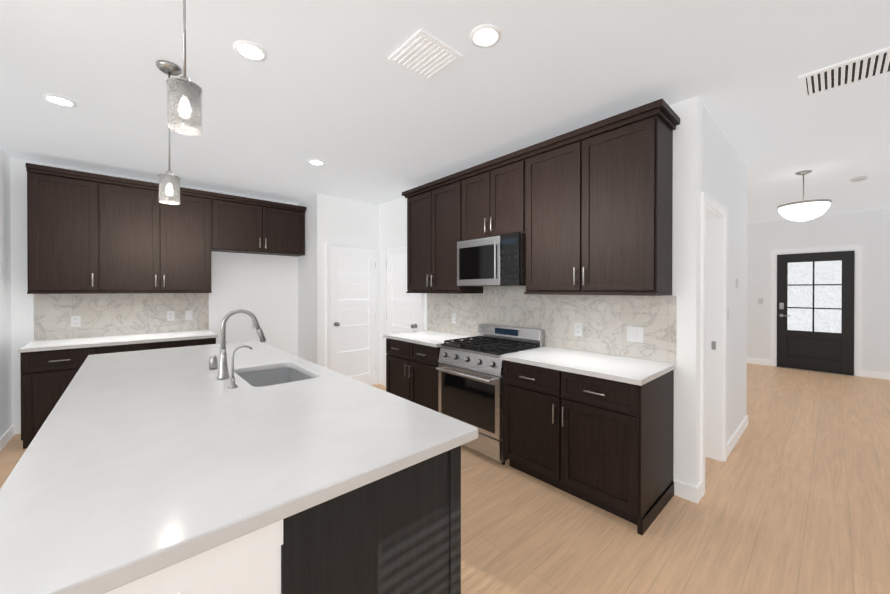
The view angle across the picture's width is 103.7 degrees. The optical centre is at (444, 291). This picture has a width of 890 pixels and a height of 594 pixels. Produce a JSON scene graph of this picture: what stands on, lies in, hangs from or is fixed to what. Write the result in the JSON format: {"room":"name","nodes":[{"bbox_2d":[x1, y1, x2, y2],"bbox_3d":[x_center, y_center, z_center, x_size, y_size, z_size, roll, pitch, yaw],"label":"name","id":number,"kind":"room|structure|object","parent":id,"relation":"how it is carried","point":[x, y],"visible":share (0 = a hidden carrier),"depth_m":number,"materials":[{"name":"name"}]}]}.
{"room":"kitchen","nodes":[
{"label":"kitchen","id":0,"kind":"room"},
{"bbox_2d":[0,363,889,593],"bbox_3d":[0.163,1.444,3.326,13.800,0.050,6.540,0,0,-42],"label":"floor","id":1,"kind":"structure","parent":0,"point":[795,499],"depth_m":2.19,"materials":[{"name":"brown wood"}]},
{"bbox_2d":[20,346,107,448],"bbox_3d":[-3.754,0.977,3.500,0.546,0.884,0.640,0,0,-42],"label":"base cabinet","id":2,"kind":"object","parent":1,"relation":"on","point":[47,377],"depth_m":3.18,"materials":[{"name":"brown wood"}]},
{"bbox_2d":[18,330,217,352],"bbox_3d":[-3.400,0.515,3.798,1.486,0.035,0.665,0,0,-42],"label":"countertop","id":3,"kind":"structure","parent":2,"relation":"on","point":[55,344],"depth_m":3.62,"materials":[{"name":"white stone"}]},
{"bbox_2d":[108,338,215,352],"bbox_3d":[-3.259,0.975,3.944,1.052,0.884,0.640,0,0,-42],"label":"base cabinet","id":4,"kind":"object","parent":1,"relation":"on","point":[194,342],"depth_m":3.72,"materials":[{"name":"brown wood"}]},
{"bbox_2d":[148,371,460,593],"bbox_3d":[-1.222,1.078,2.118,0.872,0.693,2.947,0,0,-42],"label":"kitchen island","id":5,"kind":"object","parent":1,"relation":"on","point":[398,532],"depth_m":1.02,"materials":[{"name":"brown wood"}]},
{"bbox_2d":[0,340,477,593],"bbox_3d":[-1.338,0.520,2.019,1.206,0.040,3.035,0,0,-42],"label":"island countertop","id":6,"kind":"structure","parent":5,"relation":"on","point":[130,466],"depth_m":1.07,"materials":[{"name":"white stone"}]},
{"bbox_2d":[209,309,265,387],"bbox_3d":[-1.225,0.300,2.104,0.259,0.397,0.645,0,0,-42],"label":"kitchen faucet","id":7,"kind":"object","parent":6,"relation":"on","point":[223,372],"visible":1,"depth_m":2.01,"materials":[{"name":"silver metal"}]},
{"bbox_2d":[238,368,287,386],"bbox_3d":[-1.247,0.636,2.378,0.384,0.194,0.008,0,0,-42],"label":"sink","id":8,"kind":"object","parent":6,"relation":"in","point":[274,376],"depth_m":2.40,"materials":[{"name":"silver metal"}]},
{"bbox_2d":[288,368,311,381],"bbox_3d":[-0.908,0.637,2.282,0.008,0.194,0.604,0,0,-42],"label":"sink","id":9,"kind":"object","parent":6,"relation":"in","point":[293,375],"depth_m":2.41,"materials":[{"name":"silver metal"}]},
{"bbox_2d":[386,338,440,411],"bbox_3d":[-0.154,0.975,3.915,0.676,0.884,0.953,0,0,-42],"label":"base cabinet","id":10,"kind":"object","parent":1,"relation":"on","point":[411,372],"visible":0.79,"depth_m":3.67,"materials":[{"name":"brown wood"}]},
{"bbox_2d":[383,330,474,346],"bbox_3d":[-0.153,0.514,3.919,0.665,0.035,0.960,0,0,-42],"label":"countertop","id":11,"kind":"structure","parent":10,"relation":"on","point":[431,338],"depth_m":3.87,"materials":[{"name":"white stone"}]},
{"bbox_2d":[436,324,543,464],"bbox_3d":[0.395,0.882,3.250,0.707,1.075,0.752,0,0,-42],"label":"range","id":12,"kind":"object","parent":1,"relation":"on","point":[470,381],"visible":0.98,"depth_m":3.05,"materials":[{"name":"silver metal"}]},
{"bbox_2d":[503,360,673,534],"bbox_3d":[1.020,0.980,2.607,0.676,0.884,1.023,0,0,-42],"label":"base cabinet","id":13,"kind":"object","parent":1,"relation":"on","point":[605,444],"visible":0.98,"depth_m":2.29,"materials":[{"name":"brown wood"}]},
{"bbox_2d":[500,346,675,385],"bbox_3d":[1.026,0.520,2.606,0.665,0.035,1.030,0,0,-42],"label":"countertop","id":14,"kind":"structure","parent":13,"relation":"on","point":[636,371],"depth_m":2.45,"materials":[{"name":"white stone"}]},
{"bbox_2d":[0,96,889,486],"bbox_3d":[0.163,0.049,3.320,13.640,2.740,6.380,0,0,-42],"label":"wall","id":15,"kind":"structure","parent":0,"point":[282,298],"depth_m":4.61,"materials":[{"name":"white paint"}]},
{"bbox_2d":[26,167,108,293],"bbox_3d":[-3.854,-0.584,3.605,0.547,1.163,0.340,0,0,-42],"label":"upper cabinet","id":16,"kind":"object","parent":15,"relation":"attached to","point":[90,233],"depth_m":3.47,"materials":[{"name":"brown wood"}]},
{"bbox_2d":[33,293,208,340],"bbox_3d":[-3.620,0.258,4.042,1.486,0.476,0.008,0,0,-42],"label":"backsplash","id":17,"kind":"structure","parent":15,"relation":"attached to","point":[120,314],"depth_m":3.95,"materials":[{"name":"stone"}]},
{"bbox_2d":[71,316,80,326],"bbox_3d":[-3.947,0.318,3.738,0.072,0.115,0.008,0,0,-42],"label":"electrical outlet","id":18,"kind":"object","parent":17,"relation":"attached to","point":[75,321],"visible":1,"depth_m":3.74,"materials":[{"name":"white plastic"}]},
{"bbox_2d":[167,311,173,320],"bbox_3d":[-3.352,0.295,4.272,0.072,0.115,0.008,0,0,-42],"label":"electrical outlet","id":19,"kind":"object","parent":17,"relation":"attached to","point":[170,315],"visible":1,"depth_m":4.27,"materials":[{"name":"white plastic"}]},
{"bbox_2d":[185,310,191,319],"bbox_3d":[-3.218,0.295,4.392,0.072,0.115,0.008,0,0,-42],"label":"electrical outlet","id":20,"kind":"object","parent":17,"relation":"attached to","point":[188,315],"visible":1,"depth_m":4.39,"materials":[{"name":"white plastic"}]},
{"bbox_2d":[109,179,220,290],"bbox_3d":[-3.334,-0.586,4.072,1.119,1.163,0.340,0,0,-42],"label":"upper cabinet","id":21,"kind":"object","parent":15,"relation":"attached to","point":[154,245],"depth_m":3.95,"materials":[{"name":"brown wood"}]},
{"bbox_2d":[221,195,304,256],"bbox_3d":[-2.545,-0.849,4.779,1.135,0.643,0.340,0,0,-42],"label":"upper cabinet","id":22,"kind":"object","parent":15,"relation":"attached to","point":[248,227],"depth_m":4.66,"materials":[{"name":"brown wood"}]},
{"bbox_2d":[326,242,379,384],"bbox_3d":[-1.320,0.364,5.078,0.830,2.095,0.045,0,0,-42],"label":"door frame","id":23,"kind":"structure","parent":15,"relation":"attached to","point":[328,244],"depth_m":4.94,"materials":[{"name":"white wood"}]},
{"bbox_2d":[331,247,375,384],"bbox_3d":[-1.295,0.393,5.050,0.704,2.022,0.116,0,0,-42],"label":"pantry door","id":24,"kind":"structure","parent":15,"relation":"in","point":[353,313],"depth_m":5.07,"materials":[{"name":"white wood"}]},
{"bbox_2d":[387,247,418,333],"bbox_3d":[-0.612,0.394,4.843,0.116,2.022,0.774,0,0,-42],"label":"entry door","id":25,"kind":"structure","parent":15,"relation":"in","point":[402,310],"depth_m":4.92,"materials":[{"name":"white wood"}]},
{"bbox_2d":[384,241,424,386],"bbox_3d":[-0.585,0.363,4.869,0.045,2.100,0.910,0,0,-42],"label":"door frame","id":26,"kind":"structure","parent":15,"relation":"attached to","point":[402,244],"depth_m":5.14,"materials":[{"name":"white wood"}]},
{"bbox_2d":[406,175,482,290],"bbox_3d":[-0.004,-0.586,3.993,0.340,1.163,1.012,0,0,-42],"label":"upper cabinet","id":27,"kind":"object","parent":15,"relation":"attached to","point":[436,214],"depth_m":3.85,"materials":[{"name":"brown wood"}]},
{"bbox_2d":[0,358,889,503],"bbox_3d":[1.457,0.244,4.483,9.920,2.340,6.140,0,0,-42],"label":"baseboard","id":28,"kind":"structure","parent":15,"relation":"attached to","point":[688,492],"depth_m":3.21,"materials":[{"name":"white"}]},
{"bbox_2d":[466,151,525,239],"bbox_3d":[0.546,-0.835,3.378,0.340,0.658,0.770,0,0,-42],"label":"upper cabinet","id":29,"kind":"object","parent":15,"relation":"attached to","point":[496,193],"depth_m":3.21,"materials":[{"name":"brown wood"}]},
{"bbox_2d":[457,233,525,285],"bbox_3d":[0.502,-0.277,3.341,0.459,0.444,0.752,0,0,-42],"label":"microwave","id":30,"kind":"object","parent":29,"relation":"attached to","point":[500,260],"visible":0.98,"depth_m":3.15,"materials":[{"name":"silver metal"}]},
{"bbox_2d":[427,286,676,363],"bbox_3d":[0.694,0.220,3.469,0.008,0.556,2.760,0,0,-42],"label":"backsplash","id":31,"kind":"structure","parent":15,"relation":"attached to","point":[606,320],"depth_m":3.01,"materials":[{"name":"stone"}]},
{"bbox_2d":[452,313,456,323],"bbox_3d":[0.110,0.316,4.107,0.008,0.115,0.072,0,0,-42],"label":"electrical outlet","id":32,"kind":"object","parent":31,"relation":"attached to","point":[454,318],"visible":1,"depth_m":4.10,"materials":[{"name":"white plastic"}]},
{"bbox_2d":[574,322,582,336],"bbox_3d":[1.132,0.321,2.968,0.008,0.115,0.072,0,0,-42],"label":"electrical outlet","id":33,"kind":"object","parent":31,"relation":"attached to","point":[578,329],"visible":1,"depth_m":2.96,"materials":[{"name":"white plastic"}]},
{"bbox_2d":[627,326,643,342],"bbox_3d":[1.432,0.322,2.633,0.008,0.115,0.118,0,0,-42],"label":"electrical outlet","id":34,"kind":"object","parent":31,"relation":"attached to","point":[635,334],"visible":1,"depth_m":2.63,"materials":[{"name":"white plastic"}]},
{"bbox_2d":[524,107,673,294],"bbox_3d":[1.117,-0.580,2.744,0.340,1.163,1.072,0,0,-42],"label":"upper cabinet","id":35,"kind":"object","parent":15,"relation":"attached to","point":[587,210],"depth_m":2.48,"materials":[{"name":"brown wood"}]},
{"bbox_2d":[700,192,727,496],"bbox_3d":[2.042,0.364,2.739,0.810,2.115,0.138,0,0,-42],"label":"door frame","id":36,"kind":"structure","parent":15,"relation":"attached to","point":[713,332],"depth_m":2.93,"materials":[{"name":"white"}]},
{"bbox_2d":[758,298,762,303],"bbox_3d":[6.087,0.185,6.744,0.008,0.115,0.072,0,0,-42],"label":"light switch","id":37,"kind":"object","parent":15,"relation":"attached to","point":[760,300],"visible":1,"depth_m":6.74,"materials":[{"name":"white plastic"}]},
{"bbox_2d":[776,251,854,375],"bbox_3d":[6.523,0.359,6.189,0.099,2.096,0.950,0,0,-42],"label":"front door","id":38,"kind":"structure","parent":15,"relation":"in","point":[815,312],"depth_m":6.17,"materials":[{"name":"black wood"}]},
{"bbox_2d":[771,245,861,375],"bbox_3d":[6.554,0.319,6.217,0.020,2.175,1.100,0,0,-42],"label":"door frame","id":39,"kind":"structure","parent":15,"relation":"attached to","point":[858,249],"depth_m":5.95,"materials":[{"name":"white wood"}]},
{"bbox_2d":[0,0,889,223],"bbox_3d":[0.163,-1.346,3.314,13.800,0.050,6.540,0,0,-42],"label":"ceiling","id":40,"kind":"structure","parent":0,"point":[346,101],"depth_m":2.25,"materials":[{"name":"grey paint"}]},
{"bbox_2d":[42,94,76,106],"bbox_3d":[-2.648,-1.312,2.403,0.164,0.008,0.164,0,0,-42],"label":"recessed light","id":41,"kind":"object","parent":40,"relation":"in","point":[59,100],"visible":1,"depth_m":2.40,"materials":[{"name":"white"}]},
{"bbox_2d":[156,60,181,204],"bbox_3d":[-1.613,-0.917,2.045,0.120,0.794,0.120,0,0,-42],"label":"pendant light","id":42,"kind":"object","parent":40,"relation":"hanging from","point":[168,179],"visible":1,"depth_m":2.02,"materials":[{"name":"glass"}]},
{"bbox_2d":[166,0,201,135],"bbox_3d":[-0.926,-0.944,1.243,0.120,0.734,0.120,0,0,-42],"label":"pendant light","id":43,"kind":"object","parent":40,"relation":"hanging from","point":[183,90],"visible":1,"depth_m":1.22,"materials":[{"name":"glass"}]},
{"bbox_2d":[233,40,266,61],"bbox_3d":[-1.060,-1.310,1.907,0.164,0.008,0.164,0,0,-42],"label":"recessed light","id":44,"kind":"object","parent":40,"relation":"in","point":[249,50],"visible":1,"depth_m":1.90,"materials":[{"name":"white plastic"}]},
{"bbox_2d":[308,159,324,164],"bbox_3d":[-1.311,-1.317,3.563,0.164,0.008,0.164,0,0,-42],"label":"recessed light","id":45,"kind":"object","parent":40,"relation":"in","point":[315,162],"visible":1,"depth_m":3.56,"materials":[{"name":"white plastic"}]},
{"bbox_2d":[388,29,462,80],"bbox_3d":[-0.109,-1.306,1.955,0.300,0.018,0.300,0,0,-42],"label":"ceiling vent","id":46,"kind":"object","parent":40,"relation":"in","point":[422,53],"visible":0.98,"depth_m":1.93,"materials":[{"name":"white"}]},
{"bbox_2d":[470,24,501,47],"bbox_3d":[0.208,-1.309,1.796,0.164,0.008,0.164,0,0,-42],"label":"recessed light","id":47,"kind":"object","parent":40,"relation":"in","point":[485,35],"visible":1,"depth_m":1.79,"materials":[{"name":"white"}]},
{"bbox_2d":[777,170,831,220],"bbox_3d":[3.967,-1.053,3.868,0.424,0.540,0.424,0,0,-42],"label":"ceiling light","id":48,"kind":"object","parent":40,"relation":"hanging from","point":[806,210],"visible":1,"depth_m":3.77,"materials":[{"name":"white glass"}]},
{"bbox_2d":[798,47,889,98],"bbox_3d":[2.547,-1.308,1.961,0.360,0.014,0.780,0,0,-42],"label":"ceiling vent","id":49,"kind":"object","parent":40,"relation":"in","point":[861,69],"visible":0.96,"depth_m":2.10,"materials":[{"name":"white metal"}]},
{"bbox_2d":[851,176,867,181],"bbox_3d":[4.805,-1.307,4.055,0.130,0.034,0.130,0,0,-42],"label":"smoke detector","id":50,"kind":"object","parent":40,"relation":"attached to","point":[859,178],"visible":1,"depth_m":4.03,"materials":[{"name":"white plastic"}]}
]}

